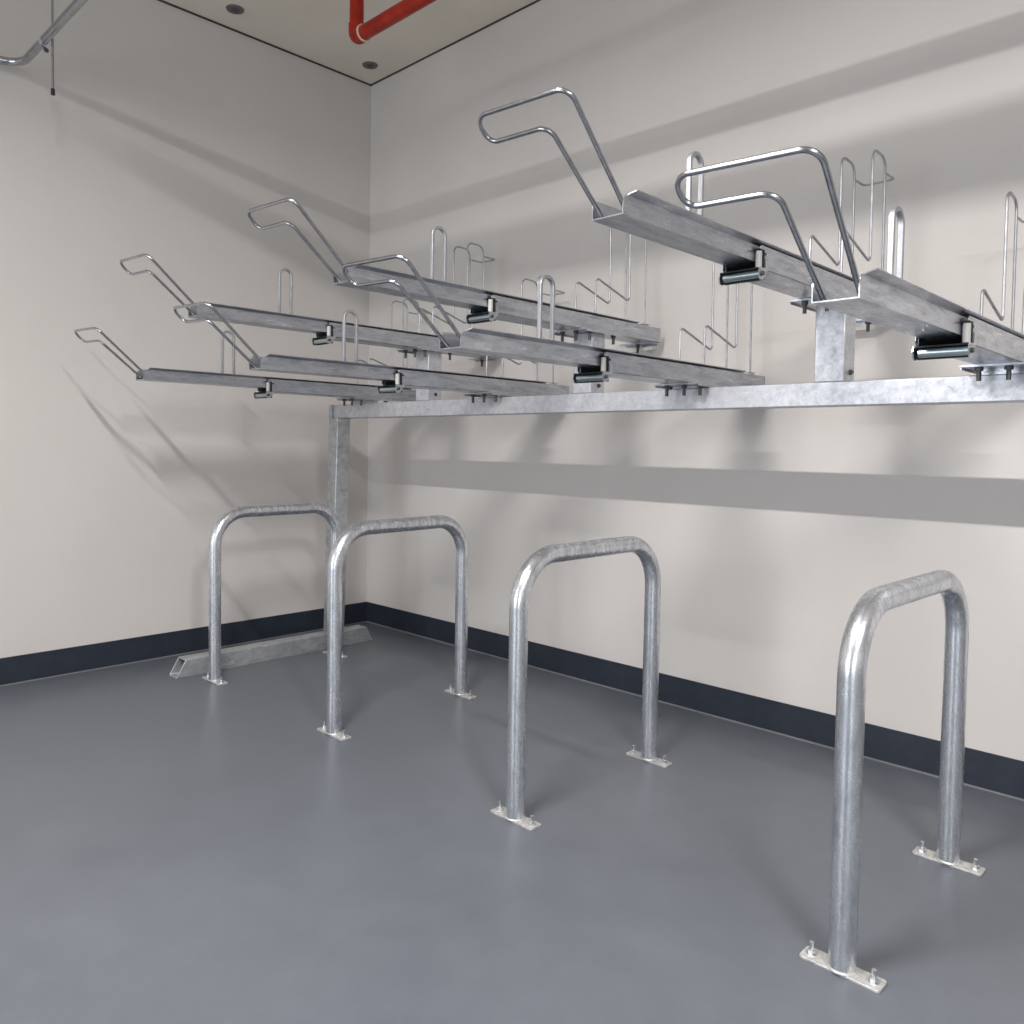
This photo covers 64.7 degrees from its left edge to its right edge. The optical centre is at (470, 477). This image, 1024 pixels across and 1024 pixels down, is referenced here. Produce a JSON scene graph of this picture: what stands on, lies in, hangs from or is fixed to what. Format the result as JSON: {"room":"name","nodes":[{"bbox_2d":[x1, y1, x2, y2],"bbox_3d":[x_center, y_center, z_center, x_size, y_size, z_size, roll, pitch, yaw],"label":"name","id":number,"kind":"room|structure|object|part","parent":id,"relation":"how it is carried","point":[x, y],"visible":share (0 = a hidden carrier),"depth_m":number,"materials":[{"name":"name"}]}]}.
{"room":"bicycle storage room","nodes":[
{"label":"bicycle storage room","id":0,"kind":"room"},
{"bbox_2d":[0,0,370,657],"bbox_3d":[-3.036,-0.687,2.694,6.600,3.272,0.150,-1,3,-44],"label":"wall","id":1,"kind":"structure","parent":0,"point":[163,125],"depth_m":4.03,"materials":[{"name":"white paint"}]},
{"bbox_2d":[0,0,87,65],"bbox_3d":[0.088,-1.601,0.247,1.673,0.094,7.556,-1,3,-44],"label":"conduit","id":2,"kind":"object","parent":1,"relation":"attached to","point":[74,6],"visible":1,"depth_m":3.22,"materials":[{"name":"metal"}]},
{"bbox_2d":[0,602,365,685],"bbox_3d":[-3.005,0.888,2.701,6.600,0.125,0.003,-1,3,-44],"label":"baseboard","id":3,"kind":"structure","parent":1,"relation":"attached to","point":[19,668],"depth_m":4.07,"materials":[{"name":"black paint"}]},
{"bbox_2d":[158,0,371,85],"bbox_3d":[-2.957,-2.316,2.573,6.600,0.006,0.010,-1,3,-44],"label":"trim","id":4,"kind":"structure","parent":1,"relation":"attached to","point":[163,1],"depth_m":4.35,"materials":[{"name":"brown"}]},
{"bbox_2d":[164,0,535,83],"bbox_3d":[-0.092,-2.223,-0.352,6.900,0.120,8.500,-1,3,-44],"label":"ceiling","id":5,"kind":"structure","parent":0,"point":[314,30],"depth_m":4.19,"materials":[{"name":"beige paint"}]},
{"bbox_2d":[51,0,54,95],"bbox_3d":[-1.691,-1.941,3.261,0.016,0.772,0.016,-1,3,-44],"label":"rod","id":6,"kind":"object","parent":5,"relation":"hanging from","point":[52,1],"visible":1,"depth_m":3.27,"materials":[{"name":"metal"}]},
{"bbox_3d":[-1.691,-1.952,3.261,0.010,0.750,0.009,1,2,1],"label":"rod","id":7,"kind":"part","parent":6,"relation":"part of","materials":[{"name":"metal"}]},
{"bbox_2d":[226,4,243,13],"bbox_3d":[-1.182,-2.347,4.046,0.089,0.009,0.089,-1,3,-44],"label":"ceiling light","id":8,"kind":"object","parent":5,"relation":"attached to","point":[232,8],"depth_m":4.04,"materials":[{"name":"grey metal"}]},
{"bbox_2d":[362,61,377,68],"bbox_3d":[-0.577,-2.361,4.623,0.089,0.009,0.089,-1,3,-44],"label":"ceiling light","id":9,"kind":"object","parent":5,"relation":"attached to","point":[368,64],"depth_m":4.61,"materials":[{"name":"grey metal"}]},
{"bbox_2d":[348,0,435,44],"bbox_3d":[1.888,-1.984,1.113,0.073,0.416,6.903,-1,3,-44],"label":"pipe","id":10,"kind":"object","parent":5,"relation":"hanging from","point":[360,32],"visible":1,"depth_m":3.43,"materials":[{"name":"red metal"}]},
{"bbox_2d":[0,622,1023,1023],"bbox_3d":[-0.140,1.166,-0.219,6.900,0.120,8.500,-1,3,-44],"label":"floor","id":11,"kind":"structure","parent":0,"point":[191,849],"depth_m":2.13,"materials":[{"name":"grey concrete"}]},
{"bbox_2d":[202,502,347,685],"bbox_3d":[-0.938,0.530,3.946,0.168,0.803,0.740,3,3,44],"label":"hoop","id":12,"kind":"object","parent":11,"relation":"on","point":[213,675],"visible":0.84,"depth_m":3.70,"materials":[{"name":"metal"}]},
{"bbox_3d":[-1.179,0.931,3.717,0.061,0.012,0.166,-1,3,-44],"label":"plate","id":13,"kind":"part","parent":12,"relation":"part of","materials":[{"name":"metal"}]},
{"bbox_2d":[317,515,476,740],"bbox_3d":[-0.276,0.565,3.297,0.169,0.803,0.756,3,3,43],"label":"hoop","id":14,"kind":"object","parent":11,"relation":"on","point":[331,727],"visible":1,"depth_m":3.10,"materials":[{"name":"metal"}]},
{"bbox_3d":[-0.519,0.966,3.059,0.061,0.012,0.166,-1,3,-44],"label":"plate","id":15,"kind":"part","parent":14,"relation":"part of","materials":[{"name":"metal"}]},
{"bbox_3d":[-0.045,0.953,3.567,0.061,0.012,0.166,-1,3,-44],"label":"plate","id":16,"kind":"part","parent":14,"relation":"part of","materials":[{"name":"metal"}]},
{"bbox_2d":[490,536,671,830],"bbox_3d":[0.387,0.601,2.601,0.746,0.803,0.178,-1,3,-44],"label":"hoop","id":17,"kind":"object","parent":11,"relation":"on","point":[514,811],"visible":1,"depth_m":2.41,"materials":[{"name":"metal"}]},
{"bbox_3d":[0.132,1.002,2.382,0.061,0.012,0.166,-1,3,-44],"label":"plate","id":18,"kind":"part","parent":17,"relation":"part of","materials":[{"name":"metal"}]},
{"bbox_3d":[0.630,0.991,2.852,0.061,0.012,0.166,-1,3,-44],"label":"plate","id":19,"kind":"part","parent":17,"relation":"part of","materials":[{"name":"metal"}]},
{"bbox_2d":[169,305,1023,678],"bbox_3d":[0.422,0.223,2.712,1.141,1.550,4.069,-1,3,-44],"label":"frame","id":20,"kind":"object","parent":11,"relation":"on","point":[834,385],"visible":0.88,"depth_m":2.96,"materials":[{"name":"metal"}]},
{"bbox_2d":[74,298,427,405],"bbox_3d":[-0.910,-0.655,3.883,1.812,0.586,0.247,-1,3,-43],"label":"tray","id":21,"kind":"object","parent":20,"relation":"on","point":[357,393],"visible":0.71,"depth_m":3.75,"materials":[{"name":"metal"}]},
{"bbox_3d":[-1.493,-0.512,3.357,0.232,0.201,0.246,-1,3,-44],"label":"pull handle","id":22,"kind":"part","parent":21,"relation":"part of","materials":[{"name":"metal"}]},
{"bbox_3d":[-0.603,-0.439,4.131,1.029,0.060,0.104,-1,3,-44],"label":"support rail","id":23,"kind":"part","parent":21,"relation":"part of","materials":[{"name":"metal"}]},
{"bbox_2d":[120,243,498,366],"bbox_3d":[-0.566,-0.849,3.526,1.812,0.586,0.247,-1,3,-43],"label":"tray","id":24,"kind":"object","parent":20,"relation":"on","point":[327,331],"visible":0.93,"depth_m":3.37,"materials":[{"name":"metal"}]},
{"bbox_3d":[-1.148,-0.705,3.000,0.232,0.201,0.246,-1,3,-44],"label":"pull handle","id":25,"kind":"part","parent":24,"relation":"part of","materials":[{"name":"metal"}]},
{"bbox_3d":[-0.259,-0.632,3.774,1.029,0.060,0.104,-1,3,-44],"label":"support rail","id":26,"kind":"part","parent":24,"relation":"part of","materials":[{"name":"metal"}]},
{"bbox_3d":[0.062,-0.606,4.143,0.055,0.012,0.160,-1,3,-44],"label":"plate","id":27,"kind":"part","parent":24,"relation":"part of","materials":[{"name":"metal"}]},
{"bbox_3d":[-0.723,-0.355,4.342,0.082,0.073,0.021,-1,3,-44],"label":"plate","id":28,"kind":"part","parent":20,"relation":"part of","materials":[{"name":"metal"}]},
{"bbox_2d":[173,275,568,402],"bbox_3d":[-0.250,-0.609,3.209,1.812,0.586,0.247,-1,3,-43],"label":"tray","id":29,"kind":"object","parent":20,"relation":"on","point":[394,379],"visible":0.8,"depth_m":3.06,"materials":[{"name":"metal"}]},
{"bbox_3d":[-0.832,-0.465,2.683,0.232,0.201,0.246,-1,3,-44],"label":"pull handle","id":30,"kind":"part","parent":29,"relation":"part of","materials":[{"name":"metal"}]},
{"bbox_3d":[0.057,-0.393,3.457,1.029,0.060,0.104,-1,3,-44],"label":"support rail","id":31,"kind":"part","parent":29,"relation":"part of","materials":[{"name":"metal"}]},
{"bbox_3d":[-0.199,-0.481,3.827,0.083,0.234,0.090,-1,3,-44],"label":"stub post","id":32,"kind":"part","parent":20,"relation":"part of","materials":[{"name":"silver metal"}]},
{"bbox_2d":[247,198,660,353],"bbox_3d":[0.095,-0.809,2.853,1.812,0.581,0.247,-1,3,-43],"label":"tray","id":33,"kind":"object","parent":20,"relation":"on","point":[484,305],"visible":0.75,"depth_m":2.74,"materials":[{"name":"metal"}]},
{"bbox_3d":[-0.488,-0.668,2.326,0.232,0.201,0.246,-1,3,-44],"label":"pull handle","id":34,"kind":"part","parent":33,"relation":"part of","materials":[{"name":"metal"}]},
{"bbox_3d":[0.402,-0.596,3.100,1.029,0.060,0.104,-1,3,-44],"label":"support rail","id":35,"kind":"part","parent":33,"relation":"part of","materials":[{"name":"metal"}]},
{"bbox_3d":[0.723,-0.570,3.469,0.055,0.012,0.160,-1,3,-44],"label":"plate","id":36,"kind":"part","parent":33,"relation":"part of","materials":[{"name":"metal"}]},
{"bbox_2d":[342,254,764,395],"bbox_3d":[0.420,-0.564,2.526,1.812,0.576,0.247,-1,3,-43],"label":"tray","id":37,"kind":"object","parent":20,"relation":"on","point":[593,364],"visible":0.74,"depth_m":2.36,"materials":[{"name":"metal"}]},
{"bbox_3d":[-0.163,-0.425,2.000,0.232,0.201,0.246,-1,3,-44],"label":"pull handle","id":38,"kind":"part","parent":37,"relation":"part of","materials":[{"name":"metal"}]},
{"bbox_3d":[0.727,-0.352,2.774,1.029,0.060,0.104,-1,3,-44],"label":"support rail","id":39,"kind":"part","parent":37,"relation":"part of","materials":[{"name":"metal"}]},
{"bbox_3d":[0.462,-0.444,3.153,0.083,0.233,0.090,-1,3,-44],"label":"stub post","id":40,"kind":"part","parent":20,"relation":"part of","materials":[{"name":"silver metal"}]},
{"bbox_2d":[478,87,893,331],"bbox_3d":[0.753,-0.764,2.180,1.812,0.546,0.247,-1,3,-43],"label":"tray","id":41,"kind":"object","parent":20,"relation":"on","point":[743,258],"visible":0.81,"depth_m":1.96,"materials":[{"name":"metal"}]},
{"bbox_3d":[0.171,-0.641,1.653,0.232,0.201,0.246,-1,3,-44],"label":"pull handle","id":42,"kind":"part","parent":41,"relation":"part of","materials":[{"name":"metal"}]},
{"bbox_3d":[1.061,-0.568,2.427,1.029,0.060,0.104,-1,3,-44],"label":"support rail","id":43,"kind":"part","parent":41,"relation":"part of","materials":[{"name":"metal"}]},
{"bbox_3d":[1.382,-0.542,2.796,0.055,0.012,0.160,-1,3,-44],"label":"plate","id":44,"kind":"part","parent":41,"relation":"part of","materials":[{"name":"metal"}]},
{"bbox_3d":[1.121,-0.413,2.481,0.083,0.242,0.090,-1,3,-44],"label":"stub post","id":45,"kind":"part","parent":20,"relation":"part of","materials":[{"name":"silver metal"}]},
{"bbox_2d":[675,146,1023,380],"bbox_3d":[1.077,-0.527,1.855,1.812,0.559,0.247,-1,3,-43],"label":"tray","id":46,"kind":"object","parent":20,"relation":"on","point":[942,328],"visible":0.99,"depth_m":1.59,"materials":[{"name":"metal"}]},
{"bbox_3d":[0.495,-0.397,1.328,0.232,0.201,0.246,-1,3,-44],"label":"pull handle","id":47,"kind":"part","parent":46,"relation":"part of","materials":[{"name":"metal"}]},
{"bbox_3d":[1.384,-0.325,2.103,1.029,0.060,0.104,-1,3,-44],"label":"support rail","id":48,"kind":"part","parent":46,"relation":"part of","materials":[{"name":"metal"}]},
{"bbox_2d":[799,570,985,993],"bbox_3d":[1.041,0.637,1.923,0.736,0.803,0.168,-1,3,-43],"label":"hoop","id":49,"kind":"object","parent":11,"relation":"on","point":[862,623],"visible":1,"depth_m":1.70,"materials":[{"name":"metal"}]},
{"bbox_3d":[0.787,1.038,1.709,0.061,0.012,0.166,-1,3,-44],"label":"plate","id":50,"kind":"part","parent":49,"relation":"part of","materials":[{"name":"metal"}]},
{"bbox_3d":[1.283,1.027,2.167,0.061,0.012,0.166,-1,3,-44],"label":"plate","id":51,"kind":"part","parent":49,"relation":"part of","materials":[{"name":"metal"}]},
{"bbox_2d":[366,0,1023,760],"bbox_3d":[2.296,-0.587,2.075,0.150,3.272,8.500,-1,3,-44],"label":"wall","id":52,"kind":"structure","parent":0,"point":[765,529],"depth_m":3.25,"materials":[{"name":"white paint"}]},
{"bbox_2d":[371,0,540,84],"bbox_3d":[2.265,-2.218,1.951,0.010,0.004,8.190,-1,3,-44],"label":"trim","id":53,"kind":"structure","parent":52,"relation":"attached to","point":[536,1],"depth_m":4.33,"materials":[{"name":"brown"}]},
{"bbox_2d":[366,602,1023,800],"bbox_3d":[2.220,0.987,2.082,0.003,0.125,8.197,-1,3,-44],"label":"baseboard","id":54,"kind":"structure","parent":52,"relation":"attached to","point":[1001,774],"depth_m":3.26,"materials":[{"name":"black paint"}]}
]}

